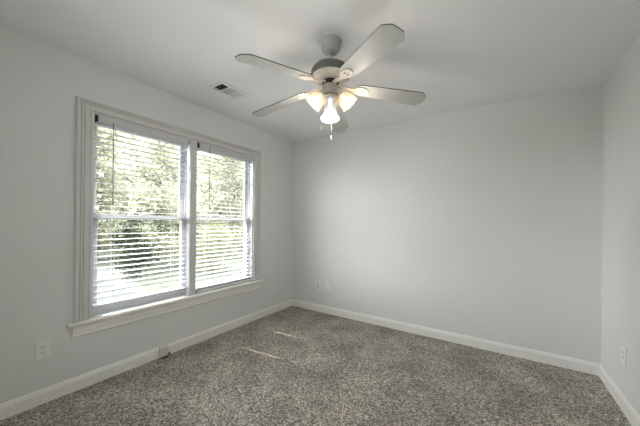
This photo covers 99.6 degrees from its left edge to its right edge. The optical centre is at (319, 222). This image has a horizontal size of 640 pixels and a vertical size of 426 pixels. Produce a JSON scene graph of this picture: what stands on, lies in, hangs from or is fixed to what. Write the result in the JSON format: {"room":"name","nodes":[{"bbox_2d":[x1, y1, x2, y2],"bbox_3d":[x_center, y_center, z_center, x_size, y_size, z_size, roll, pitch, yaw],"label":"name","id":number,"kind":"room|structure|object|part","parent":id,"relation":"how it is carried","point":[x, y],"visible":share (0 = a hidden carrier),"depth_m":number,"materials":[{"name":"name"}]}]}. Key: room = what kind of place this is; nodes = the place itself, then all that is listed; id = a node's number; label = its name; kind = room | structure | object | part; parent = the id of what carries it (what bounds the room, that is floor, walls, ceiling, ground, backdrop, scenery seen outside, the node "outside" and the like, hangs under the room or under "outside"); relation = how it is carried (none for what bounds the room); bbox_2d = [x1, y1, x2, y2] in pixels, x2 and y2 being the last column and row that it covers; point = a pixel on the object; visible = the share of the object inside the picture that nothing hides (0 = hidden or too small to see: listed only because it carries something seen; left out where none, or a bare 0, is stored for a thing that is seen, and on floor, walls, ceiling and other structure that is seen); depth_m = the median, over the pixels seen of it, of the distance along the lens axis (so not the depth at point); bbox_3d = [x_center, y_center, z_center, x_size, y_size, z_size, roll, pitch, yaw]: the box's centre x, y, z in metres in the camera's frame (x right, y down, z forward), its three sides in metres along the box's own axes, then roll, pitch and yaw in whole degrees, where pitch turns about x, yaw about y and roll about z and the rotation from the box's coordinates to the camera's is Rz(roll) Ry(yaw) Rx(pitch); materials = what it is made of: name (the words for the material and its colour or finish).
{"room":"empty bedroom","nodes":[
{"label":"empty bedroom","id":0,"kind":"room"},
{"bbox_2d":[0,25,293,403],"bbox_3d":[-1.420,0.016,2.668,0.160,2.550,3.650,1,0,33],"label":"wall","id":1,"kind":"structure","parent":0,"point":[41,82],"depth_m":1.90,"materials":[{"name":"paint"}]},
{"bbox_2d":[35,339,50,359],"bbox_3d":[-1.876,0.860,1.834,0.009,0.118,0.073,1,0,33],"label":"wall outlet","id":2,"kind":"object","parent":1,"relation":"attached to","point":[43,348],"visible":1,"depth_m":1.83,"materials":[{"name":"plastic"}]},
{"bbox_2d":[91,112,189,317],"bbox_3d":[-1.579,-0.056,2.422,0.152,1.569,0.790,1,0,33],"label":"window","id":3,"kind":"structure","parent":1,"relation":"in","point":[113,308],"depth_m":2.48,"materials":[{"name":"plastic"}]},
{"bbox_3d":[-1.603,-0.427,2.440,0.028,0.802,0.758,1,0,33],"label":"sash","id":4,"kind":"part","parent":3,"relation":"part of","materials":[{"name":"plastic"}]},
{"bbox_3d":[-1.581,0.326,2.420,0.028,0.786,0.758,1,0,33],"label":"sash","id":5,"kind":"part","parent":3,"relation":"part of","materials":[{"name":"plastic"}]},
{"bbox_2d":[93,114,187,307],"bbox_3d":[-1.538,-0.088,2.385,0.068,1.491,0.754,1,0,33],"label":"window blind","id":6,"kind":"object","parent":3,"relation":"attached to","point":[98,118],"visible":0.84,"depth_m":2.31,"materials":[{"name":"plastic"}]},
{"bbox_3d":[-1.551,0.648,2.389,0.050,0.020,0.749,1,0,33],"label":"rail","id":7,"kind":"part","parent":6,"relation":"part of","materials":[{"name":"plastic"}]},
{"bbox_3d":[-1.542,-0.068,2.389,0.056,1.432,0.480,1,0,33],"label":"ladder cord","id":8,"kind":"part","parent":6,"relation":"part of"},
{"bbox_2d":[0,299,292,420],"bbox_3d":[-1.360,1.183,2.620,0.015,0.098,3.450,1,0,33],"label":"baseboard","id":9,"kind":"structure","parent":1,"relation":"attached to","point":[10,408],"depth_m":2.16,"materials":[{"name":"paint"}]},
{"bbox_2d":[159,345,169,358],"bbox_3d":[-1.415,1.179,2.475,0.050,0.098,0.093,1,0,33],"label":"phone jack","id":10,"kind":"object","parent":9,"relation":"attached to","point":[163,350],"visible":1,"depth_m":2.46,"materials":[{"name":"plastic"}]},
{"bbox_2d":[66,279,262,337],"bbox_3d":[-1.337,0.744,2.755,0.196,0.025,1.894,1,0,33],"label":"trim","id":11,"kind":"structure","parent":1,"relation":"attached to","point":[108,316],"depth_m":2.38,"materials":[{"name":"paint"}]},
{"bbox_2d":[73,96,261,322],"bbox_3d":[-1.272,-0.090,2.719,0.038,1.642,1.824,1,0,33],"label":"trim","id":12,"kind":"structure","parent":1,"relation":"attached to","point":[85,108],"depth_m":2.02,"materials":[{"name":"paint"}]},
{"bbox_2d":[188,139,196,295],"bbox_3d":[-1.342,-0.053,2.767,0.160,1.570,0.072,1,0,33],"label":"trim","id":13,"kind":"structure","parent":1,"relation":"attached to","point":[193,143],"depth_m":2.72,"materials":[{"name":"paint"}]},
{"bbox_2d":[196,141,253,293],"bbox_3d":[-1.121,-0.051,3.120,0.152,1.569,0.786,1,0,33],"label":"window","id":14,"kind":"structure","parent":1,"relation":"in","point":[249,202],"depth_m":3.40,"materials":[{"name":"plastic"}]},
{"bbox_3d":[-1.145,-0.421,3.139,0.028,0.802,0.754,1,0,33],"label":"sash","id":15,"kind":"part","parent":14,"relation":"part of","materials":[{"name":"plastic"}]},
{"bbox_3d":[-1.122,0.332,3.118,0.028,0.786,0.754,1,0,33],"label":"sash","id":16,"kind":"part","parent":14,"relation":"part of","materials":[{"name":"plastic"}]},
{"bbox_2d":[196,142,252,292],"bbox_3d":[-1.075,-0.050,3.091,0.068,1.555,0.748,1,0,33],"label":"window blind","id":17,"kind":"object","parent":14,"relation":"attached to","point":[199,145],"visible":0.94,"depth_m":3.04,"materials":[{"name":"plastic"}]},
{"bbox_3d":[-1.088,0.717,3.095,0.050,0.020,0.744,1,0,33],"label":"rail","id":18,"kind":"part","parent":17,"relation":"part of","materials":[{"name":"plastic"}]},
{"bbox_3d":[-1.079,-0.031,3.095,0.056,1.496,0.475,1,0,33],"label":"ladder cord","id":19,"kind":"part","parent":17,"relation":"part of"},
{"bbox_2d":[0,306,631,425],"bbox_3d":[0.012,1.278,1.719,3.300,0.060,3.450,1,0,33],"label":"floor","id":20,"kind":"structure","parent":0,"point":[292,365],"depth_m":2.07,"materials":[{"name":"carpet"}]},
{"bbox_2d":[0,0,639,142],"bbox_3d":[0.041,-1.217,1.719,3.300,0.050,3.450,1,0,33],"label":"ceiling","id":21,"kind":"structure","parent":0,"point":[461,54],"depth_m":1.82,"materials":[{"name":"paint"}]},
{"bbox_2d":[207,80,248,99],"bbox_3d":[-0.832,-1.274,2.470,0.200,0.160,0.304,1,0,33],"label":"ceiling vent","id":22,"kind":"object","parent":21,"relation":"in","point":[227,90],"visible":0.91,"depth_m":2.48,"materials":[{"name":"metal"}]},
{"bbox_2d":[235,24,425,139],"bbox_3d":[0.029,-0.857,1.790,1.221,0.669,1.247,1,0,33],"label":"ceiling fan","id":23,"kind":"object","parent":21,"relation":"hanging from","point":[330,73],"visible":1,"depth_m":1.71,"materials":[{"name":"white wood"}]},
{"bbox_3d":[-0.234,-0.855,1.496,0.480,0.006,0.138,-11,19,-43],"label":"blade","id":24,"kind":"part","parent":23,"relation":"part of","materials":[{"name":"white wood"}]},
{"bbox_3d":[-0.294,-0.856,1.978,0.480,0.006,0.138,-9,6,28],"label":"blade","id":25,"kind":"part","parent":23,"relation":"part of","materials":[{"name":"white wood"}]},
{"bbox_3d":[-0.021,-0.815,1.790,0.079,0.084,0.058,1,0,33],"label":"bulb","id":26,"kind":"part","parent":23,"relation":"part of","materials":[{"name":"white glass"}]},
{"bbox_3d":[0.063,-0.717,1.691,0.059,0.137,0.058,1,0,33],"label":"bulb","id":27,"kind":"part","parent":23,"relation":"part of","materials":[{"name":"white glass"}]},
{"bbox_3d":[0.068,-0.942,1.779,0.237,0.033,0.237,1,0,33],"label":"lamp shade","id":28,"kind":"part","parent":23,"relation":"part of","materials":[{"name":"beige ceramic"}]},
{"bbox_3d":[0.067,-0.795,1.713,0.059,0.048,0.069,1,0,33],"label":"lamp arm","id":29,"kind":"part","parent":23,"relation":"part of","materials":[{"name":"beige ceramic"}]},
{"bbox_3d":[0.144,-0.851,2.184,0.138,0.006,0.480,-10,-10,9],"label":"blade","id":30,"kind":"part","parent":23,"relation":"part of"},
{"bbox_3d":[0.131,-0.838,1.788,0.065,0.079,0.062,1,0,33],"label":"lamp arm","id":31,"kind":"part","parent":23,"relation":"part of","materials":[{"name":"beige ceramic"}]},
{"bbox_3d":[0.172,-0.813,1.795,0.080,0.084,0.056,1,0,15],"label":"bulb","id":32,"kind":"part","parent":23,"relation":"part of","materials":[{"name":"white glass"}]},
{"bbox_3d":[0.244,-0.870,1.404,0.138,0.006,0.480,13,-2,-25],"label":"blade","id":33,"kind":"part","parent":23,"relation":"part of","materials":[{"name":"white wood"}]},
{"bbox_3d":[0.478,-0.864,1.831,0.480,0.006,0.138,5,-12,-7],"label":"blade","id":34,"kind":"part","parent":23,"relation":"part of","materials":[{"name":"white wood"}]},
{"bbox_2d":[292,83,603,365],"bbox_3d":[1.042,0.045,3.175,3.400,2.550,0.100,1,0,33],"label":"wall","id":35,"kind":"structure","parent":0,"point":[484,222],"depth_m":2.79,"materials":[{"name":"paint"}]},
{"bbox_2d":[316,281,320,289],"bbox_3d":[-0.024,0.882,3.803,0.073,0.118,0.009,1,0,33],"label":"data plate","id":36,"kind":"object","parent":35,"relation":"attached to","point":[318,283],"visible":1,"depth_m":3.80,"materials":[{"name":"plastic"}]},
{"bbox_2d":[325,282,329,290],"bbox_3d":[0.101,0.879,3.721,0.073,0.118,0.009,1,0,33],"label":"wall outlet","id":37,"kind":"object","parent":35,"relation":"attached to","point":[327,284],"visible":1,"depth_m":3.72,"materials":[{"name":"plastic"}]},
{"bbox_2d":[292,299,598,375],"bbox_3d":[0.955,1.210,3.155,3.270,0.098,0.015,1,0,33],"label":"baseboard","id":38,"kind":"structure","parent":35,"relation":"attached to","point":[579,365],"depth_m":2.78,"materials":[{"name":"paint"}]},
{"bbox_2d":[601,35,639,415],"bbox_3d":[1.447,0.050,0.786,0.100,2.550,3.450,1,0,33],"label":"wall","id":39,"kind":"structure","parent":0,"point":[620,289],"depth_m":1.89,"materials":[{"name":"paint"}]},
{"bbox_2d":[598,364,639,425],"bbox_3d":[1.385,1.215,0.817,0.015,0.098,3.450,1,0,33],"label":"baseboard","id":40,"kind":"structure","parent":39,"relation":"attached to","point":[625,406],"depth_m":1.86,"materials":[{"name":"paint"}]},
{"bbox_2d":[621,344,626,365],"bbox_3d":[2.064,0.899,1.840,0.009,0.118,0.073,1,0,33],"label":"wall outlet","id":41,"kind":"object","parent":39,"relation":"attached to","point":[623,348],"visible":1,"depth_m":1.83,"materials":[{"name":"plastic"}]},
{"label":"outside","id":42,"kind":"structure","parent":0,"visible":0},
{"bbox_2d":[97,229,243,293],"bbox_3d":[-22.829,1.679,24.753,59.840,0.300,100.000,1,0,33],"label":"ground","id":43,"kind":"structure","parent":42,"point":[172,286],"depth_m":9.94,"materials":[{"name":"green plant"}]},
{"bbox_2d":[97,139,136,249],"bbox_3d":[-13.205,-2.652,15.585,4.714,8.824,5.045,1,0,-12],"label":"tree","id":44,"kind":"object","parent":43,"relation":"on","point":[118,139],"visible":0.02,"depth_m":16.52,"materials":[{"name":"green plant"}]},
{"bbox_2d":[96,126,142,259],"bbox_3d":[-9.885,-1.866,12.198,4.168,7.290,3.894,1,0,32],"label":"tree","id":45,"kind":"object","parent":43,"relation":"on","point":[105,224],"visible":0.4,"depth_m":12.05,"materials":[{"name":"green plant"}]},
{"bbox_2d":[103,135,148,230],"bbox_3d":[-20.103,-5.471,27.880,7.720,14.452,8.263,1,0,16],"label":"tree","id":46,"kind":"object","parent":43,"relation":"on","point":[132,136],"visible":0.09,"depth_m":27.49,"materials":[{"name":"green plant"}]},
{"bbox_2d":[122,136,151,223],"bbox_3d":[-14.321,-3.941,24.223,6.544,11.446,6.114,1,0,3],"label":"tree","id":47,"kind":"object","parent":43,"relation":"on","point":[133,147],"visible":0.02,"depth_m":22.93,"materials":[{"name":"green plant"}]},
{"bbox_2d":[98,207,177,279],"bbox_3d":[-5.603,0.754,8.564,1.901,2.486,1.995,1,0,33],"label":"evergreen shrub","id":48,"kind":"object","parent":43,"relation":"on","point":[129,241],"visible":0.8,"depth_m":8.34,"materials":[{"name":"green plant"}]},
{"bbox_2d":[106,128,210,265],"bbox_3d":[-6.434,-1.545,10.868,3.586,6.714,3.839,1,0,-1],"label":"tree","id":49,"kind":"object","parent":43,"relation":"on","point":[147,200],"visible":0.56,"depth_m":10.48,"materials":[{"name":"green plant"}]},
{"bbox_2d":[136,139,198,243],"bbox_3d":[-10.920,-2.418,19.280,4.691,8.342,4.332,1,0,-1],"label":"tree","id":50,"kind":"object","parent":43,"relation":"on","point":[143,139],"visible":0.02,"depth_m":18.29,"materials":[{"name":"green plant"}]},
{"bbox_2d":[146,145,214,252],"bbox_3d":[-8.039,-1.728,15.304,3.637,7.002,3.938,1,0,24],"label":"tree","id":51,"kind":"object","parent":43,"relation":"on","point":[198,177],"visible":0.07,"depth_m":15.42,"materials":[{"name":"green plant"}]},
{"bbox_2d":[196,151,208,226],"bbox_3d":[-16.233,-5.239,33.831,8.043,14.068,7.515,1,0,32],"label":"tree","id":52,"kind":"object","parent":43,"relation":"on","point":[197,151],"visible":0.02,"depth_m":33.07,"materials":[{"name":"green plant"}]},
{"bbox_2d":[197,152,229,237],"bbox_3d":[-11.408,-3.707,28.885,6.164,10.960,5.692,1,0,-3],"label":"tree","id":53,"kind":"object","parent":43,"relation":"on","point":[202,170],"visible":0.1,"depth_m":28.14,"materials":[{"name":"green plant"}]},
{"bbox_2d":[197,151,239,242],"bbox_3d":[-8.496,-2.565,22.882,4.680,8.760,5.009,1,0,39],"label":"tree","id":54,"kind":"object","parent":43,"relation":"on","point":[201,153],"visible":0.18,"depth_m":22.33,"materials":[{"name":"green plant"}]},
{"bbox_2d":[196,215,241,273],"bbox_3d":[-3.743,0.944,9.846,2.002,2.465,2.346,1,0,-45],"label":"shrub","id":55,"kind":"object","parent":43,"relation":"on","point":[217,229],"visible":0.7,"depth_m":9.76,"materials":[{"name":"green plant"}]},
{"bbox_2d":[199,152,243,245],"bbox_3d":[-5.998,-1.882,18.246,4.241,7.418,3.962,1,0,-28],"label":"tree","id":56,"kind":"object","parent":43,"relation":"on","point":[239,194],"visible":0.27,"depth_m":17.89,"materials":[{"name":"green plant"}]},
{"bbox_2d":[210,155,243,256],"bbox_3d":[-4.302,-1.294,13.418,2.399,6.179,2.435,1,0,10],"label":"tree","id":57,"kind":"object","parent":43,"relation":"on","point":[229,212],"visible":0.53,"depth_m":13.26,"materials":[{"name":"green plant"}]},
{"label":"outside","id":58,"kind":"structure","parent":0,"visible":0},
{"bbox_2d":[97,266,146,303],"bbox_3d":[-8.110,1.688,1.454,9.620,0.030,15.200,1,0,33],"label":"driveway","id":59,"kind":"structure","parent":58,"point":[139,292],"depth_m":7.22,"materials":[{"name":"concrete"}]}
]}

